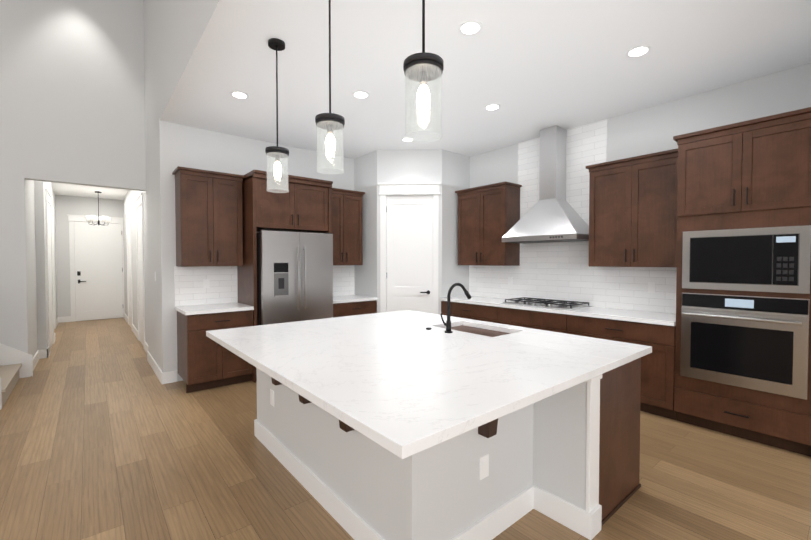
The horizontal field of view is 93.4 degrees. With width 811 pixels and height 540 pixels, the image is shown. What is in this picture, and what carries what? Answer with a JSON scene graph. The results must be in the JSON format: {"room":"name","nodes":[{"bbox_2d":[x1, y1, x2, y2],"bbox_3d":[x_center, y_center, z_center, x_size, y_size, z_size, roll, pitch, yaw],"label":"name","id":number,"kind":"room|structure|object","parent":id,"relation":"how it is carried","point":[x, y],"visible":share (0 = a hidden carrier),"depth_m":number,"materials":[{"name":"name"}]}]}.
{"room":"kitchen","nodes":[
{"label":"kitchen","id":0,"kind":"room"},
{"bbox_2d":[26,180,37,356],"bbox_3d":[-5.251,-0.180,5.266,0.140,3.050,1.020,-1,2,-40],"label":"wall","id":1,"kind":"structure","parent":0,"point":[31,263],"depth_m":5.28,"materials":[{"name":"white paint"}]},
{"bbox_2d":[19,313,176,383],"bbox_3d":[-3.079,1.361,1.486,10.945,0.135,18.460,-1,2,-40],"label":"baseboard","id":2,"kind":"structure","parent":1,"relation":"attached to","point":[167,377],"depth_m":5.35,"materials":[{"name":"white wood"}]},
{"bbox_2d":[34,181,53,349],"bbox_3d":[-6.082,-0.204,6.343,0.240,3.050,1.700,-1,2,-40],"label":"wall","id":3,"kind":"structure","parent":0,"point":[40,187],"depth_m":5.74,"materials":[{"name":"white paint"}]},
{"bbox_2d":[45,189,55,349],"bbox_3d":[-5.946,0.023,6.396,0.030,2.595,1.130,-1,2,-40],"label":"door frame","id":4,"kind":"structure","parent":3,"relation":"attached to","point":[49,216],"depth_m":6.51,"materials":[{"name":"white wood"}]},
{"bbox_2d":[51,188,56,318],"bbox_3d":[-7.551,-0.241,8.047,0.160,3.050,2.800,-1,2,-40],"label":"wall","id":5,"kind":"structure","parent":0,"point":[53,200],"depth_m":8.82,"materials":[{"name":"white paint"}]},
{"bbox_2d":[0,0,145,353],"bbox_3d":[-6.798,-1.310,3.199,7.770,5.400,0.140,-1,2,-40],"label":"wall","id":6,"kind":"structure","parent":0,"point":[83,89],"depth_m":4.99,"materials":[{"name":"white paint"}]},
{"bbox_2d":[0,343,32,375],"bbox_3d":[-5.636,0.453,4.101,2.320,1.835,0.017,-1,2,-40],"label":"trim","id":7,"kind":"structure","parent":6,"relation":"attached to","point":[9,355],"depth_m":4.76,"materials":[{"name":"white wood"}]},
{"bbox_2d":[55,195,122,320],"bbox_3d":[-7.875,-0.275,9.559,1.595,3.050,0.140,-1,2,-40],"label":"wall","id":8,"kind":"structure","parent":0,"point":[72,205],"depth_m":9.22,"materials":[{"name":"white paint"}]},
{"bbox_2d":[67,214,124,321],"bbox_3d":[-7.686,-0.048,9.590,1.180,2.595,0.062,-1,2,-40],"label":"door","id":9,"kind":"structure","parent":8,"relation":"attached to","point":[96,278],"depth_m":9.57,"materials":[{"name":"white wood"}]},
{"bbox_2d":[51,182,127,199],"bbox_3d":[-6.143,-1.803,7.441,1.595,0.100,5.560,-1,2,-40],"label":"ceiling","id":10,"kind":"structure","parent":0,"point":[81,190],"depth_m":8.66,"materials":[{"name":"white paint"}]},
{"bbox_2d":[86,191,110,225],"bbox_3d":[-6.995,-1.398,8.700,0.452,0.765,0.437,-1,2,-40],"label":"chandelier","id":11,"kind":"object","parent":10,"relation":"hanging from","point":[91,218],"visible":1,"depth_m":8.64,"materials":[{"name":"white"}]},
{"bbox_2d":[123,190,147,343],"bbox_3d":[-5.532,-0.238,7.879,0.140,3.050,5.640,-1,2,-40],"label":"wall","id":12,"kind":"structure","parent":0,"point":[130,197],"depth_m":7.65,"materials":[{"name":"white paint"}]},
{"bbox_2d":[125,208,132,327],"bbox_3d":[-6.153,-0.024,8.499,0.030,2.595,1.130,-1,2,-40],"label":"door frame","id":13,"kind":"structure","parent":12,"relation":"attached to","point":[128,213],"depth_m":8.52,"materials":[{"name":"white wood"}]},
{"bbox_2d":[135,192,144,345],"bbox_3d":[-4.667,0.016,6.712,0.030,2.595,1.080,-1,2,-40],"label":"door frame","id":14,"kind":"structure","parent":12,"relation":"attached to","point":[139,200],"depth_m":6.72,"materials":[{"name":"white wood"}]},
{"bbox_2d":[143,0,160,368],"bbox_3d":[-3.336,-1.353,5.173,0.180,5.400,1.290,-1,2,-40],"label":"wall","id":15,"kind":"structure","parent":0,"point":[152,184],"depth_m":5.06,"materials":[{"name":"white paint"}]},
{"bbox_2d":[156,0,218,120],"bbox_3d":[-1.242,-2.864,2.605,0.160,2.267,5.285,-1,2,-40],"label":"wall","id":16,"kind":"structure","parent":0,"point":[181,25],"depth_m":3.65,"materials":[{"name":"white paint"}]},
{"bbox_2d":[158,120,353,380],"bbox_3d":[-1.299,-0.234,5.955,4.280,3.128,0.150,-1,2,-40],"label":"wall","id":17,"kind":"structure","parent":0,"point":[180,145],"depth_m":4.70,"materials":[{"name":"white paint"}]},
{"bbox_2d":[203,279,209,287],"bbox_3d":[-2.519,0.174,4.835,0.070,0.115,0.007,-1,2,-40],"label":"switch plate","id":18,"kind":"object","parent":17,"relation":"attached to","point":[206,282],"depth_m":4.83,"materials":[{"name":"white plastic"}]},
{"bbox_2d":[172,166,244,265],"bbox_3d":[-2.396,-0.611,4.681,0.731,1.127,0.384,-1,2,-40],"label":"upper cabinet","id":19,"kind":"object","parent":17,"relation":"attached to","point":[208,216],"visible":1,"depth_m":4.53,"materials":[{"name":"brown wood"}]},
{"bbox_2d":[174,265,354,305],"bbox_3d":[-1.815,0.179,5.432,2.546,0.485,0.008,-1,2,-40],"label":"wall tiles","id":20,"kind":"structure","parent":17,"relation":"attached to","point":[189,289],"depth_m":4.90,"materials":[{"name":"white tile"}]},
{"bbox_2d":[331,188,364,264],"bbox_3d":[-1.024,-0.636,5.822,0.731,1.127,0.384,-1,2,-40],"label":"upper cabinet","id":21,"kind":"object","parent":17,"relation":"attached to","point":[346,221],"visible":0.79,"depth_m":5.74,"materials":[{"name":"brown wood"}]},
{"bbox_2d":[354,150,376,300],"bbox_3d":[-0.596,-0.237,6.032,0.100,3.130,0.650,-1,2,-40],"label":"wall","id":22,"kind":"structure","parent":0,"point":[365,181],"depth_m":5.93,"materials":[{"name":"white paint"}]},
{"bbox_2d":[0,318,810,539],"bbox_3d":[-2.864,1.446,1.836,12.000,0.050,19.000,-1,2,-40],"label":"floor","id":23,"kind":"structure","parent":0,"point":[105,434],"depth_m":2.65,"materials":[{"name":"brown wood"}]},
{"bbox_2d":[0,363,21,409],"bbox_3d":[-5.375,0.188,3.416,2.595,2.395,1.393,-1,2,-40],"label":"stairs","id":24,"kind":"structure","parent":23,"relation":"on","point":[9,376],"depth_m":4.24,"materials":[{"name":"carpet"}]},
{"bbox_2d":[175,302,253,392],"bbox_3d":[-2.301,0.900,4.608,0.724,0.920,0.669,-1,2,-40],"label":"base cabinet","id":25,"kind":"object","parent":23,"relation":"on","point":[204,362],"visible":0.75,"depth_m":4.35,"materials":[{"name":"brown wood"}]},
{"bbox_2d":[237,170,332,381],"bbox_3d":[-1.610,0.073,5.147,1.050,2.550,0.695,-1,2,-40],"label":"tall cabinet","id":26,"kind":"object","parent":23,"relation":"on","point":[303,204],"visible":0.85,"depth_m":4.82,"materials":[{"name":"brown wood"}]},
{"bbox_2d":[257,229,332,325],"bbox_3d":[-1.545,0.427,5.077,0.945,1.845,0.808,-1,2,-40],"label":"refrigerator","id":27,"kind":"object","parent":23,"relation":"on","point":[294,276],"visible":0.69,"depth_m":4.75,"materials":[{"name":"silver metal"}]},
{"bbox_2d":[333,295,377,317],"bbox_3d":[-0.917,0.874,5.758,0.768,0.920,0.669,-1,2,-40],"label":"base cabinet","id":28,"kind":"object","parent":23,"relation":"on","point":[347,305],"visible":0.23,"depth_m":5.54,"materials":[{"name":"brown wood"}]},
{"bbox_2d":[237,355,644,539],"bbox_3d":[0.059,0.960,2.767,1.900,0.880,2.362,-1,2,-40],"label":"kitchen island","id":29,"kind":"object","parent":23,"relation":"on","point":[572,457],"depth_m":2.09,"materials":[{"name":"white paint"}]},
{"bbox_2d":[206,315,617,458],"bbox_3d":[-0.199,0.505,2.535,1.520,0.040,2.420,-1,2,-40],"label":"island countertop","id":30,"kind":"structure","parent":29,"relation":"on","point":[405,387],"depth_m":1.90,"materials":[{"name":"white stone"}]},
{"bbox_2d":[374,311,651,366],"bbox_3d":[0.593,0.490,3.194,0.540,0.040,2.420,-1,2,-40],"label":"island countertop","id":31,"kind":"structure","parent":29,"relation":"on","point":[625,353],"depth_m":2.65,"materials":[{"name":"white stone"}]},
{"bbox_2d":[454,323,509,334],"bbox_3d":[0.571,0.621,3.113,0.424,0.242,0.664,-1,2,-40],"label":"sink","id":32,"kind":"object","parent":31,"relation":"in","point":[457,326],"depth_m":3.22,"materials":[{"name":"metal"}]},
{"bbox_2d":[440,296,676,419],"bbox_3d":[1.707,0.871,4.773,0.669,0.970,2.958,-1,2,-40],"label":"base cabinet","id":33,"kind":"object","parent":23,"relation":"on","point":[656,331],"visible":0.33,"depth_m":3.95,"materials":[{"name":"brown wood"}]},
{"bbox_2d":[502,297,590,309],"bbox_3d":[1.746,0.411,4.782,0.525,0.050,0.910,-1,2,-40],"label":"cooktop","id":34,"kind":"object","parent":33,"relation":"in","point":[538,302],"depth_m":4.64,"materials":[{"name":"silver metal"}]},
{"bbox_2d":[673,107,810,456],"bbox_3d":[2.901,0.101,3.269,0.733,2.575,0.907,-1,2,-40],"label":"tall cabinet","id":35,"kind":"object","parent":23,"relation":"on","point":[743,332],"visible":1,"depth_m":3.05,"materials":[{"name":"brown wood"}]},
{"bbox_2d":[377,149,441,313],"bbox_3d":[0.060,-0.231,5.781,0.970,3.130,0.100,0,1,2],"label":"wall","id":36,"kind":"structure","parent":0,"point":[402,166],"depth_m":5.71,"materials":[{"name":"white paint"}]},
{"bbox_2d":[378,182,440,313],"bbox_3d":[0.059,0.017,5.765,0.930,2.635,0.142,0,1,2],"label":"door","id":37,"kind":"structure","parent":36,"relation":"attached to","point":[409,220],"depth_m":5.75,"materials":[{"name":"white wood"}]},
{"bbox_2d":[442,149,469,297],"bbox_3d":[0.752,-0.235,5.951,0.630,3.130,0.100,-1,2,-40],"label":"wall","id":38,"kind":"structure","parent":0,"point":[455,171],"depth_m":5.84,"materials":[{"name":"white paint"}]},
{"bbox_2d":[158,0,810,158],"bbox_3d":[-0.128,-1.829,4.511,4.279,0.120,6.754,-1,2,-40],"label":"ceiling","id":39,"kind":"structure","parent":0,"point":[532,68],"depth_m":3.20,"materials":[{"name":"white paint"}]},
{"bbox_2d":[230,91,248,98],"bbox_3d":[-1.660,-1.750,3.821,0.175,0.007,0.175,1,1,26],"label":"recessed light","id":40,"kind":"object","parent":39,"relation":"in","point":[237,94],"depth_m":3.80,"materials":[{"name":"white plastic"}]},
{"bbox_2d":[265,38,288,192],"bbox_3d":[-0.983,-1.169,2.926,0.174,1.129,0.174,-1,2,-40],"label":"pendant light","id":41,"kind":"object","parent":39,"relation":"hanging from","point":[276,153],"visible":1,"depth_m":2.91,"materials":[{"name":"black"}]},
{"bbox_2d":[315,0,344,173],"bbox_3d":[-0.453,-1.155,2.288,0.174,1.129,0.174,-1,2,-40],"label":"pendant light","id":42,"kind":"object","parent":39,"relation":"hanging from","point":[330,122],"visible":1,"depth_m":2.27,"materials":[{"name":"black"}]},
{"bbox_2d":[352,91,369,98],"bbox_3d":[-0.446,-1.750,3.815,0.175,0.007,0.175,1,2,44],"label":"recessed light","id":43,"kind":"object","parent":39,"relation":"in","point":[357,94],"depth_m":3.80,"materials":[{"name":"white plastic"}]},
{"bbox_2d":[401,137,413,141],"bbox_3d":[0.031,-1.781,5.213,0.175,0.007,0.175,1,2,44],"label":"recessed light","id":44,"kind":"object","parent":39,"relation":"in","point":[405,139],"depth_m":5.20,"materials":[{"name":"white plastic"}]},
{"bbox_2d":[403,0,443,142],"bbox_3d":[0.078,-1.141,1.650,0.174,1.129,0.174,-1,2,-40],"label":"pendant light","id":45,"kind":"object","parent":39,"relation":"hanging from","point":[423,68],"visible":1,"depth_m":1.63,"materials":[{"name":"black"}]},
{"bbox_2d":[458,20,482,35],"bbox_3d":[0.462,-1.726,2.724,0.175,0.007,0.175,1,2,44],"label":"recessed light","id":46,"kind":"object","parent":39,"relation":"in","point":[470,27],"depth_m":2.71,"materials":[{"name":"white plastic"}]},
{"bbox_2d":[484,104,500,110],"bbox_3d":[0.939,-1.757,4.121,0.175,0.007,0.175,1,1,26],"label":"recessed light","id":47,"kind":"object","parent":39,"relation":"in","point":[490,107],"depth_m":4.12,"materials":[{"name":"white plastic"}]},
{"bbox_2d":[626,45,650,57],"bbox_3d":[1.846,-1.732,3.029,0.175,0.007,0.175,1,1,26],"label":"recessed light","id":48,"kind":"object","parent":39,"relation":"in","point":[637,51],"depth_m":3.02,"materials":[{"name":"white plastic"}]},
{"bbox_2d":[469,63,810,187],"bbox_3d":[1.867,-0.219,5.213,0.160,3.130,5.240,-1,2,-40],"label":"wall","id":49,"kind":"structure","parent":0,"point":[652,129],"depth_m":3.89,"materials":[{"name":"white paint"}]},
{"bbox_2d":[455,181,521,265],"bbox_3d":[1.190,-0.631,5.585,0.384,1.127,0.916,-1,2,-40],"label":"upper cabinet","id":50,"kind":"object","parent":49,"relation":"attached to","point":[488,217],"visible":1,"depth_m":5.38,"materials":[{"name":"brown wood"}]},
{"bbox_2d":[508,277,511,284],"bbox_3d":[1.507,0.159,5.508,0.007,0.115,0.070,-1,2,-40],"label":"switch plate","id":51,"kind":"object","parent":49,"relation":"attached to","point":[509,278],"depth_m":5.51,"materials":[{"name":"white plastic"}]},
{"bbox_2d":[502,125,588,243],"bbox_3d":[1.773,-1.064,4.772,0.502,1.417,1.000,-1,2,-40],"label":"range hood","id":52,"kind":"object","parent":49,"relation":"attached to","point":[551,215],"visible":0.96,"depth_m":4.72,"materials":[{"name":"silver metal"}]},
{"bbox_2d":[469,119,676,313],"bbox_3d":[1.964,-0.672,4.954,0.008,2.208,2.958,-1,2,-40],"label":"wall tiles","id":53,"kind":"structure","parent":49,"relation":"attached to","point":[558,271],"depth_m":4.77,"materials":[{"name":"white tile"}]},
{"bbox_2d":[586,148,677,266],"bbox_3d":[2.461,-0.597,4.056,0.384,1.127,0.932,-1,2,-40],"label":"upper cabinet","id":54,"kind":"object","parent":49,"relation":"attached to","point":[632,211],"visible":0.81,"depth_m":3.93,"materials":[{"name":"brown wood"}]},
{"bbox_2d":[648,282,655,292],"bbox_3d":[2.658,0.190,4.124,0.007,0.115,0.070,-1,2,-40],"label":"switch plate","id":55,"kind":"object","parent":49,"relation":"attached to","point":[651,285],"depth_m":4.12,"materials":[{"name":"white plastic"}]}
]}

